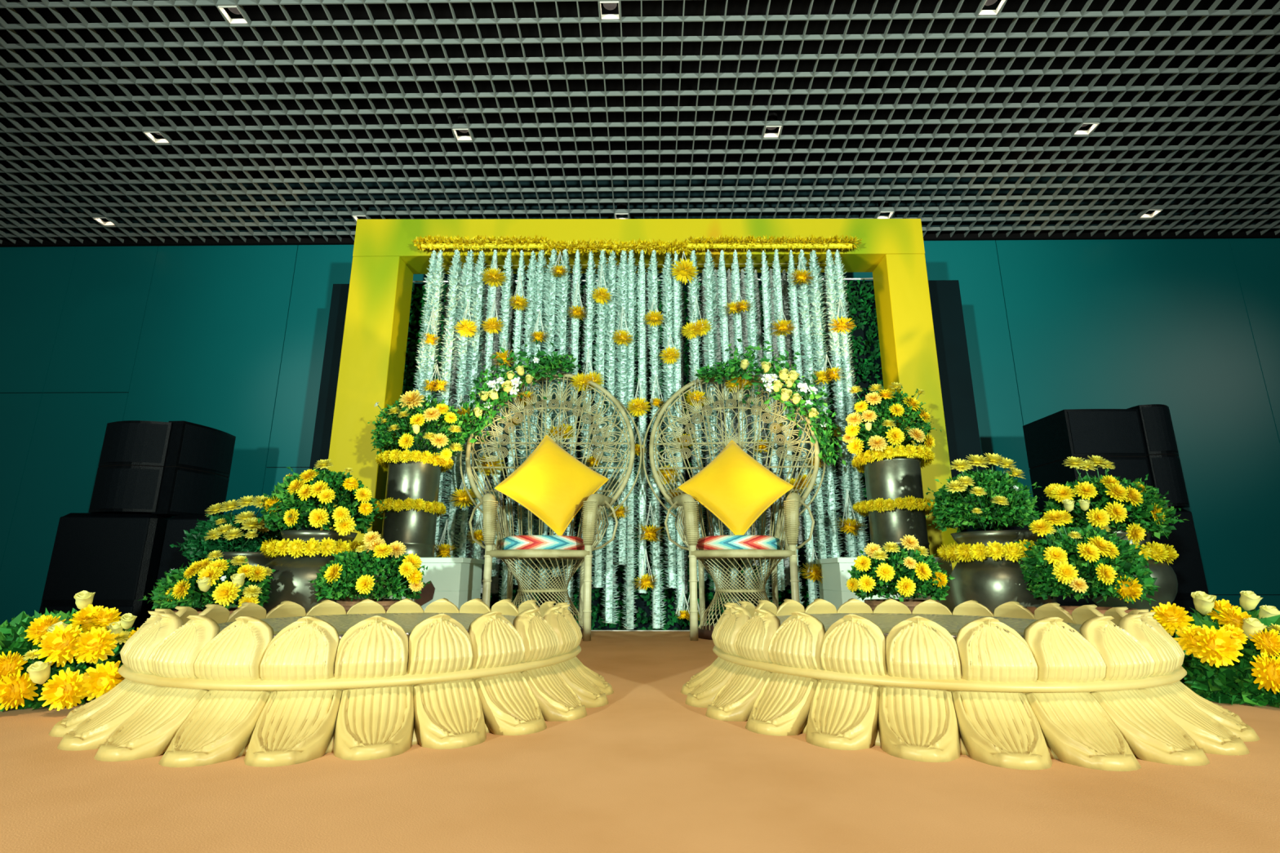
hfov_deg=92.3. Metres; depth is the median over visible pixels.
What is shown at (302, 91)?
ceiling
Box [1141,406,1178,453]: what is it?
grille
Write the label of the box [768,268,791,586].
string
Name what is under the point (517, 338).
string
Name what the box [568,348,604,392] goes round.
flower
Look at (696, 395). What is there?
pendant
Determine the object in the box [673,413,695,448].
pendant
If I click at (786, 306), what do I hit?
string
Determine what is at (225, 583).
bouquet
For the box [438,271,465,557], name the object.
string
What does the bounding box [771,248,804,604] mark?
string
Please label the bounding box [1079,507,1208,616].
subwoofer
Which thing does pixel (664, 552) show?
string
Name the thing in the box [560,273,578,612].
string
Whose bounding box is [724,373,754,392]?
pendant
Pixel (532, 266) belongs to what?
string
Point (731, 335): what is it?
string
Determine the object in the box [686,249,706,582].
string
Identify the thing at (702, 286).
string
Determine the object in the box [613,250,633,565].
string
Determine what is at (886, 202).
recessed light
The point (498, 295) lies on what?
string
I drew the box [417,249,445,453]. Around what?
string
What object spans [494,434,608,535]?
pillow
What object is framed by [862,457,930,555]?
vase
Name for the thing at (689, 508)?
chair
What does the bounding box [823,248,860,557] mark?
string
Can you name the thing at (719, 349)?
string
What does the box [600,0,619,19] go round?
recessed light
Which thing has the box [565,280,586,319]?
flower
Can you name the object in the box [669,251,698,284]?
pendant
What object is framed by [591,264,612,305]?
flower
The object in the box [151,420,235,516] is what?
loudspeaker
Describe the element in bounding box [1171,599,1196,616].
grille
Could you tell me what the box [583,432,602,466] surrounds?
flower
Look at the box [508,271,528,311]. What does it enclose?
flower
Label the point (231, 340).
wall
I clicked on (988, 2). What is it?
recessed light
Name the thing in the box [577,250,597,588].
string
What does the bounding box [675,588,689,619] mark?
pendant
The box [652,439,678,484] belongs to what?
pendant
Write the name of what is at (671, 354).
pendant
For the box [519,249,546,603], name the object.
string
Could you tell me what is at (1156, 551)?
marigold garland
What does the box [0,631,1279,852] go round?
floor
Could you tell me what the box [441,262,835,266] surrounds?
rod
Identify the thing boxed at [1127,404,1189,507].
loudspeaker
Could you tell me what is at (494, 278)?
flower
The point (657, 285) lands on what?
string
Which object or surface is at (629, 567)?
string
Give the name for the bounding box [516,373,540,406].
flower
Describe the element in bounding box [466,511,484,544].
flower
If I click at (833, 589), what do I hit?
pedestal
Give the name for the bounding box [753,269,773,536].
string
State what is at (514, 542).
seat cushion
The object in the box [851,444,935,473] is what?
marigold garland
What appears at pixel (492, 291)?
string
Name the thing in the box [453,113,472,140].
recessed light
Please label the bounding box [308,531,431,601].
bouquet
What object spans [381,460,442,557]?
vase
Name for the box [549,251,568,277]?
flower
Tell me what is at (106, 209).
recessed light
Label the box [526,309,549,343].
flower
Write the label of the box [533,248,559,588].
string
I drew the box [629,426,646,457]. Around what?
flower
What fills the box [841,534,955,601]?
bouquet
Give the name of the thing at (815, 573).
pendant
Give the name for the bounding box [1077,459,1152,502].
grille
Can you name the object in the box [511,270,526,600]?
string
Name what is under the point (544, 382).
string
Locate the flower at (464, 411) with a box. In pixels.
[455,394,474,423]
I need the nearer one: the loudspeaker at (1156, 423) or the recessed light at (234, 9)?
the recessed light at (234, 9)
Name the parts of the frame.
post, post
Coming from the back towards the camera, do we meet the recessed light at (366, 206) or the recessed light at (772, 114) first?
the recessed light at (366, 206)
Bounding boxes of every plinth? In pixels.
[48,598,613,767]
[680,598,1260,771]
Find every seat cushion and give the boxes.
[500,535,584,550]
[696,534,781,550]
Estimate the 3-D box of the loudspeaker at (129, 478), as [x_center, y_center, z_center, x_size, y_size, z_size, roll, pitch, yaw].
[-3.727,0.320,4.604,0.500,0.665,0.358,-1,-14,3]
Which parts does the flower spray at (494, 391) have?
star flower, star flower, star flower, star flower, star flower, stem, star flower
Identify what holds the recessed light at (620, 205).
in the ceiling
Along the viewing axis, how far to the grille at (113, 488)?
4.42 m
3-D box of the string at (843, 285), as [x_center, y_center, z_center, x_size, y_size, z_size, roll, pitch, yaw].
[1.589,-0.005,4.595,0.122,2.562,0.107,0,-14,1]
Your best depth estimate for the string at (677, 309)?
4.41 m
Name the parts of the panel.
rail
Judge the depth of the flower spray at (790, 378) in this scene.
4.18 m
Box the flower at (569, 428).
[546,400,575,439]
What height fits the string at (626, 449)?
2.505 m
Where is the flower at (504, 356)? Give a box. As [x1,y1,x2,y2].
[486,337,516,367]
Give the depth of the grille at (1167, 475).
4.44 m
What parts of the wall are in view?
panel, panel, panel, panel, panel, panel, panel, panel, panel, panel, panel, panel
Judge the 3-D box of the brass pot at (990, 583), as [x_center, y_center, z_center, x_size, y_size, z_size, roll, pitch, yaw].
[1.874,0.845,3.186,0.478,0.580,0.478,0,-14,1]
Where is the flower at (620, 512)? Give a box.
[608,474,631,518]
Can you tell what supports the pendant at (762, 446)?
hanging from the string at (748, 278)
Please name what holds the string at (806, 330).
hanging from the rod at (421, 247)
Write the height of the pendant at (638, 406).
0.274 m
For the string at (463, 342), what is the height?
2.629 m
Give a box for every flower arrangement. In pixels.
[0,590,138,711]
[1150,591,1279,707]
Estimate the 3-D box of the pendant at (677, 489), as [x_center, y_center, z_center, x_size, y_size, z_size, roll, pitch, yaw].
[0.243,0.371,4.207,0.172,0.312,0.166,0,-14,1]
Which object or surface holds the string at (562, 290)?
hanging from the rod at (421, 247)
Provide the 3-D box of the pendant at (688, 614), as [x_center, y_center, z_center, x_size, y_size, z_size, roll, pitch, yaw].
[0.347,1.131,4.031,0.117,0.295,0.114,0,-14,1]
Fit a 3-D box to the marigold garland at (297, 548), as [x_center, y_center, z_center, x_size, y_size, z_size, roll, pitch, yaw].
[-1.717,0.654,3.281,0.535,0.118,0.535,-2,-14,8]
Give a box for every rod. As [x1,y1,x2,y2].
[421,247,505,248]
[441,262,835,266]
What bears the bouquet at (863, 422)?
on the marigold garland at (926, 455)
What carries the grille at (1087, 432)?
attached to the loudspeaker at (1113, 435)
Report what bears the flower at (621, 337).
hanging from the string at (622, 286)
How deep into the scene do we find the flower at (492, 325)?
4.49 m
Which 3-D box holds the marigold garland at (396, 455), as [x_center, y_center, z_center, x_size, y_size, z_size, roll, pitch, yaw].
[-1.483,0.234,4.059,0.487,0.102,0.487,6,-15,-23]
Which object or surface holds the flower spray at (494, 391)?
attached to the chair at (594, 502)
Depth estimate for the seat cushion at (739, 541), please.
3.62 m
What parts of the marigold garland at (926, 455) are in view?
cord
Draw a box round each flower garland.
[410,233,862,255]
[599,250,621,623]
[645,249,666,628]
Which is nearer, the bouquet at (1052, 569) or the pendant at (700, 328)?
the bouquet at (1052, 569)
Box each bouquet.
[137,550,275,609]
[169,495,282,562]
[256,459,387,536]
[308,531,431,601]
[367,389,473,466]
[841,382,941,455]
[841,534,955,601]
[925,453,1044,532]
[1014,509,1160,604]
[1039,454,1188,543]
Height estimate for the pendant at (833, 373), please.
0.244 m
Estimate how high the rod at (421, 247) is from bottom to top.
0.036 m
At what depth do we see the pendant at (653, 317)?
4.49 m
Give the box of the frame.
[320,218,957,569]
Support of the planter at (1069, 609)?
on the floor
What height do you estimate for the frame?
3.575 m
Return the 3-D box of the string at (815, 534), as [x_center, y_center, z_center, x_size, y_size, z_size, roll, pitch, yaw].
[1.263,-0.202,4.640,0.106,2.161,0.107,9,-16,-33]
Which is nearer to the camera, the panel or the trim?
the trim
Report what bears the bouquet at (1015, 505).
in the brass pot at (990, 583)
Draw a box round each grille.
[39,605,133,616]
[41,516,150,599]
[90,468,159,509]
[100,422,168,463]
[150,606,203,616]
[154,518,232,600]
[170,470,227,515]
[178,423,235,474]
[1066,411,1144,453]
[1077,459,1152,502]
[1113,511,1208,593]
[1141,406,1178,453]
[1151,457,1189,504]
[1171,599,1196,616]
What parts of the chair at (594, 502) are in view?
leg, arm, leg, seat rail, leg, leg, arm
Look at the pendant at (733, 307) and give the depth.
4.49 m
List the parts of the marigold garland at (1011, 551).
cord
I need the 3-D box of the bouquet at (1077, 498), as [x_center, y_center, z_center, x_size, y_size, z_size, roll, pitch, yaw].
[2.517,0.440,3.373,0.804,0.563,0.586,3,-14,-11]
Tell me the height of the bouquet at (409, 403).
0.485 m
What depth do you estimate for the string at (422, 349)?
4.58 m
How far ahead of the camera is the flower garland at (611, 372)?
4.39 m
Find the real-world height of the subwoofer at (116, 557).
1.250 m
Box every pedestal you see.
[368,557,484,611]
[815,557,955,613]
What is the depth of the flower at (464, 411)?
4.31 m
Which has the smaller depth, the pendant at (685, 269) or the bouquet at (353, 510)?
the bouquet at (353, 510)
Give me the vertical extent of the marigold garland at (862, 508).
0.101 m
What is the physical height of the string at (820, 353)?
2.366 m
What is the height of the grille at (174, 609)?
0.570 m
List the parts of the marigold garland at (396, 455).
cord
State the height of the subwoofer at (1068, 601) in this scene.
1.220 m
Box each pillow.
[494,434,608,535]
[677,440,794,535]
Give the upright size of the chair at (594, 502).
1.775 m
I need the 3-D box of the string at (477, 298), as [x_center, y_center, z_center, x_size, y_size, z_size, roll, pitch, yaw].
[-1.217,-0.115,4.447,0.170,2.555,0.153,0,-14,1]
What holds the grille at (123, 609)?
attached to the subwoofer at (116, 557)
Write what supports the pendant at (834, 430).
hanging from the string at (820, 353)
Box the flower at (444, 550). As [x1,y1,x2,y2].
[434,519,457,557]
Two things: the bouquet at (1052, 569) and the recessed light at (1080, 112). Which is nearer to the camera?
the bouquet at (1052, 569)
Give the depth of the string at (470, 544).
4.71 m
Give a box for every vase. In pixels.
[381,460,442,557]
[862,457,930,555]
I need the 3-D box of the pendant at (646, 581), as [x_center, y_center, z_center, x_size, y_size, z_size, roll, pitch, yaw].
[0.034,0.949,4.073,0.178,0.269,0.172,0,-14,1]
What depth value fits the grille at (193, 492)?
4.63 m
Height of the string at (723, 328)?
2.607 m
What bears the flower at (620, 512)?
hanging from the string at (622, 286)
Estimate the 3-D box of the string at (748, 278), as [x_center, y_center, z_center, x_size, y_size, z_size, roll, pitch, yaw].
[0.833,-0.067,4.395,0.125,2.643,0.124,0,-14,1]
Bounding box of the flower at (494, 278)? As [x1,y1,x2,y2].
[480,257,508,288]
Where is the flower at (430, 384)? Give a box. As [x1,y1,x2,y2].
[420,364,448,392]
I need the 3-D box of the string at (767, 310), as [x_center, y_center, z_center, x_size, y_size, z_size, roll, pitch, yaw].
[0.946,-0.119,4.421,0.118,2.529,0.097,0,-14,1]
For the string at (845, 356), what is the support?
hanging from the rod at (421, 247)
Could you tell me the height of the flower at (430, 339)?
0.312 m
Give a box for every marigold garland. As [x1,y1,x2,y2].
[259,537,366,559]
[372,497,446,517]
[375,448,453,471]
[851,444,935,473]
[852,495,935,516]
[936,539,1037,563]
[1129,541,1178,564]
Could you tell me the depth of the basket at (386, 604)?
2.83 m
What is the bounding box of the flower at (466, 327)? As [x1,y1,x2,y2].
[453,301,477,337]
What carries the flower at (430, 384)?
hanging from the string at (455, 273)
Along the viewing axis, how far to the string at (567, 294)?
4.71 m
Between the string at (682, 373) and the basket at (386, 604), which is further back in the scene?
the string at (682, 373)
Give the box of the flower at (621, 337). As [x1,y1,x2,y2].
[612,306,633,346]
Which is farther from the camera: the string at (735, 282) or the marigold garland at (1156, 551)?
the string at (735, 282)
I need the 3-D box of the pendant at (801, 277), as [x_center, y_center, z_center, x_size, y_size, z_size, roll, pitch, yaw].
[1.196,-1.150,4.563,0.204,0.234,0.208,0,-14,1]
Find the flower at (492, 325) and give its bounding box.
[480,298,503,333]
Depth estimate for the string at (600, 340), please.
4.47 m
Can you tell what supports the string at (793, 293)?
hanging from the rod at (421, 247)
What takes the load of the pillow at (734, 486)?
on the seat cushion at (739, 541)
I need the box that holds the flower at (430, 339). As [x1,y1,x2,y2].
[421,306,440,345]
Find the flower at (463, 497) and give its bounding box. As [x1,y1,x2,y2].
[448,468,476,509]
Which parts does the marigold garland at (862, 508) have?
cord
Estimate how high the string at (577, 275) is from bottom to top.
2.620 m
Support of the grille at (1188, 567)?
attached to the subwoofer at (1188, 567)
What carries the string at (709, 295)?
hanging from the rod at (421, 247)
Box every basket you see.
[336,599,413,613]
[863,599,938,613]
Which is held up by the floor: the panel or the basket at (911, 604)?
the basket at (911, 604)
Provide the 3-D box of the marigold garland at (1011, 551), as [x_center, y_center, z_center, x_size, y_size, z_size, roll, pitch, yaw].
[1.874,0.662,3.229,0.554,0.116,0.565,0,-14,1]
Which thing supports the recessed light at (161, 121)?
in the ceiling
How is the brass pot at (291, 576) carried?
on the floor
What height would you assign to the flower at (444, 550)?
0.262 m
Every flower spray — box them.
[451,338,581,452]
[694,338,845,466]
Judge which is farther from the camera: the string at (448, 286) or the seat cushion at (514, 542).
the string at (448, 286)
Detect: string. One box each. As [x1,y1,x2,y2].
[410,249,436,435]
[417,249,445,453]
[432,275,450,453]
[434,248,462,557]
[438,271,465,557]
[439,249,475,557]
[452,250,487,557]
[454,267,477,536]
[466,269,489,558]
[471,249,498,598]
[480,268,502,593]
[487,248,513,577]
[490,269,515,594]
[497,249,526,600]
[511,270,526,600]
[512,250,537,585]
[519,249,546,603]
[521,319,534,576]
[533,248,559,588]
[537,275,551,534]
[547,248,572,577]
[552,293,568,533]
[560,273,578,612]
[562,248,582,604]
[576,277,595,610]
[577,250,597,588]
[591,249,610,588]
[595,317,605,493]
[607,276,618,585]
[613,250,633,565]
[621,249,639,629]
[623,448,635,591]
[635,249,648,593]
[636,271,649,527]
[649,284,662,545]
[660,251,679,589]
[660,284,676,565]
[671,251,686,616]
[674,282,689,594]
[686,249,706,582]
[686,283,694,477]
[700,269,712,536]
[701,249,726,591]
[713,269,729,594]
[716,249,741,604]
[726,268,738,444]
[729,249,755,593]
[739,268,759,565]
[742,249,772,600]
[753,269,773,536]
[760,250,786,591]
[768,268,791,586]
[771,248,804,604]
[781,269,804,544]
[786,249,819,604]
[795,269,817,545]
[796,248,831,596]
[808,249,845,558]
[808,282,831,558]
[822,270,848,557]
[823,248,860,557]
[833,249,869,556]
[835,284,866,544]
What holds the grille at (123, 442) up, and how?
attached to the loudspeaker at (129, 478)
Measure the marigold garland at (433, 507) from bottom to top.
0.106 m
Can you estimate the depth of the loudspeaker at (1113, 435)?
4.52 m
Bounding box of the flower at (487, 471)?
[475,430,503,475]
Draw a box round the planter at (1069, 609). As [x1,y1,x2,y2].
[1026,605,1137,614]
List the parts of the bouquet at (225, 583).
star flower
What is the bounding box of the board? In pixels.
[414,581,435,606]
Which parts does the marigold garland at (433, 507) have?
cord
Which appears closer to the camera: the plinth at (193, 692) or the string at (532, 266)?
the plinth at (193, 692)
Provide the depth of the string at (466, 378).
4.57 m
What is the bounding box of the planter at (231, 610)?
[173,607,265,613]
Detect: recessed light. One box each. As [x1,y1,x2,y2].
[93,206,115,225]
[143,115,168,142]
[217,4,248,23]
[352,199,368,221]
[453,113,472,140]
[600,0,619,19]
[614,197,628,218]
[763,110,782,137]
[876,195,893,218]
[977,0,1005,15]
[1074,106,1099,134]
[1140,193,1162,217]
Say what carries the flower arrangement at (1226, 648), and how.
on the floor
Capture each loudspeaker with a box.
[88,420,173,513]
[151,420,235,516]
[1022,408,1153,512]
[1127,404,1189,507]
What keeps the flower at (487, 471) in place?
hanging from the string at (492, 291)
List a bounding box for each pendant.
[508,394,522,426]
[626,377,650,417]
[631,549,657,590]
[638,502,666,542]
[643,297,665,327]
[648,373,663,408]
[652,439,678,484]
[658,334,681,364]
[666,462,684,502]
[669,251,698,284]
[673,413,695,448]
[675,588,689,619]
[681,297,712,339]
[684,364,707,408]
[685,595,699,621]
[724,287,752,315]
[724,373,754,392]
[752,414,774,453]
[768,400,784,433]
[769,306,796,336]
[786,453,817,493]
[788,257,816,284]
[798,547,822,582]
[805,445,823,468]
[810,354,843,384]
[815,408,843,436]
[828,297,854,334]
[834,488,863,536]
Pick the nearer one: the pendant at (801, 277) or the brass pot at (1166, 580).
the brass pot at (1166, 580)
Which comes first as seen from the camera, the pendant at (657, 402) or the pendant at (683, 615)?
the pendant at (683, 615)
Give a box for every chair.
[459,372,642,641]
[642,373,826,640]
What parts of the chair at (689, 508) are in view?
arm, leg, leg, seat rail, leg, arm, leg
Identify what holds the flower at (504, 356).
hanging from the string at (506, 295)
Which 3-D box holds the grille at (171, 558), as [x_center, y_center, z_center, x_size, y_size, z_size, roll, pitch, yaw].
[-3.152,0.944,4.382,0.560,0.570,0.022,-1,-14,5]
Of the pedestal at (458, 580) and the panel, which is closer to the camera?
the pedestal at (458, 580)
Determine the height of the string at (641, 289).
2.542 m
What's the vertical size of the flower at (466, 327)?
0.270 m
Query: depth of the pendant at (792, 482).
4.18 m
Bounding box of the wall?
[0,174,1279,625]
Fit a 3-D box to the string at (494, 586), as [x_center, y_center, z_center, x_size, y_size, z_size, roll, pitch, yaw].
[-1.028,-0.038,4.636,0.094,2.515,0.091,0,-14,1]
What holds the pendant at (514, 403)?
hanging from the string at (532, 266)
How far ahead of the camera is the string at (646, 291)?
4.65 m
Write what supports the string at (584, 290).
hanging from the rod at (780, 263)
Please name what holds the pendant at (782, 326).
hanging from the string at (777, 294)
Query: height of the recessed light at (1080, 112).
0.187 m
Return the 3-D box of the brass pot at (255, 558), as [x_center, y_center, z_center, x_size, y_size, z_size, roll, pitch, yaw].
[-2.266,0.984,3.568,0.438,0.490,0.460,0,-14,1]
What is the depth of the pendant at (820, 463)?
4.21 m
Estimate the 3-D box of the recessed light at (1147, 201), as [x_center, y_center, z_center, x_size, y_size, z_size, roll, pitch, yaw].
[4.755,-2.070,5.750,0.123,0.187,0.123,0,-14,1]
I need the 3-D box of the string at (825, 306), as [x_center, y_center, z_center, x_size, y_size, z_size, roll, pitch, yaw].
[1.483,0.030,4.580,0.116,2.637,0.097,0,-14,1]
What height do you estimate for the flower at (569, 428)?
0.313 m
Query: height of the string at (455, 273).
2.537 m
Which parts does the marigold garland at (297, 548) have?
cord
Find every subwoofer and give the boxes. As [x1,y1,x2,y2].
[39,512,173,631]
[150,515,289,616]
[983,519,1096,606]
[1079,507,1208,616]
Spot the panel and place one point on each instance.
(953, 357)
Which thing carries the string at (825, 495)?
hanging from the rod at (780, 263)
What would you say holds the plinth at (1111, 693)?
on the floor
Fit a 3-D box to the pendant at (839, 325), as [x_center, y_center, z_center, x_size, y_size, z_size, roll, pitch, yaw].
[1.468,-0.811,4.477,0.204,0.271,0.193,0,-14,1]
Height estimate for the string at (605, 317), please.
2.113 m
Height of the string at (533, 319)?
2.458 m
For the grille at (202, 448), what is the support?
attached to the loudspeaker at (197, 468)
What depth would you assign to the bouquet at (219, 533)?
3.53 m
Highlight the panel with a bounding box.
[302,278,986,630]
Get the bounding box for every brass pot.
[204,551,279,608]
[262,529,368,613]
[949,529,1057,613]
[1085,528,1177,616]
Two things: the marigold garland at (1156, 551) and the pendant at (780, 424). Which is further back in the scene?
the pendant at (780, 424)
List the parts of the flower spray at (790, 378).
star flower, star flower, stem, star flower, star flower, star flower, star flower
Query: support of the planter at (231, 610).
on the floor
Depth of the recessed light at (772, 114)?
4.87 m
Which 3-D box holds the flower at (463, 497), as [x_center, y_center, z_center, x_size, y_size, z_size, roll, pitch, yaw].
[-1.206,0.419,4.223,0.209,0.285,0.205,0,-14,1]
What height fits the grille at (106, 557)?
0.575 m
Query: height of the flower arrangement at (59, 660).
0.389 m
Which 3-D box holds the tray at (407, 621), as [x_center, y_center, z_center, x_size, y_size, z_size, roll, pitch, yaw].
[-0.818,0.635,1.946,0.932,0.035,0.932,0,-14,1]
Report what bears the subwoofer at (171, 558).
on the ground
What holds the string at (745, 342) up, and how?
hanging from the rod at (780, 263)
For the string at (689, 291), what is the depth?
4.68 m
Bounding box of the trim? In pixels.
[591,630,689,631]
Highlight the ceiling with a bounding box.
[0,0,1279,247]
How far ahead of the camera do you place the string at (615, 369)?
4.46 m

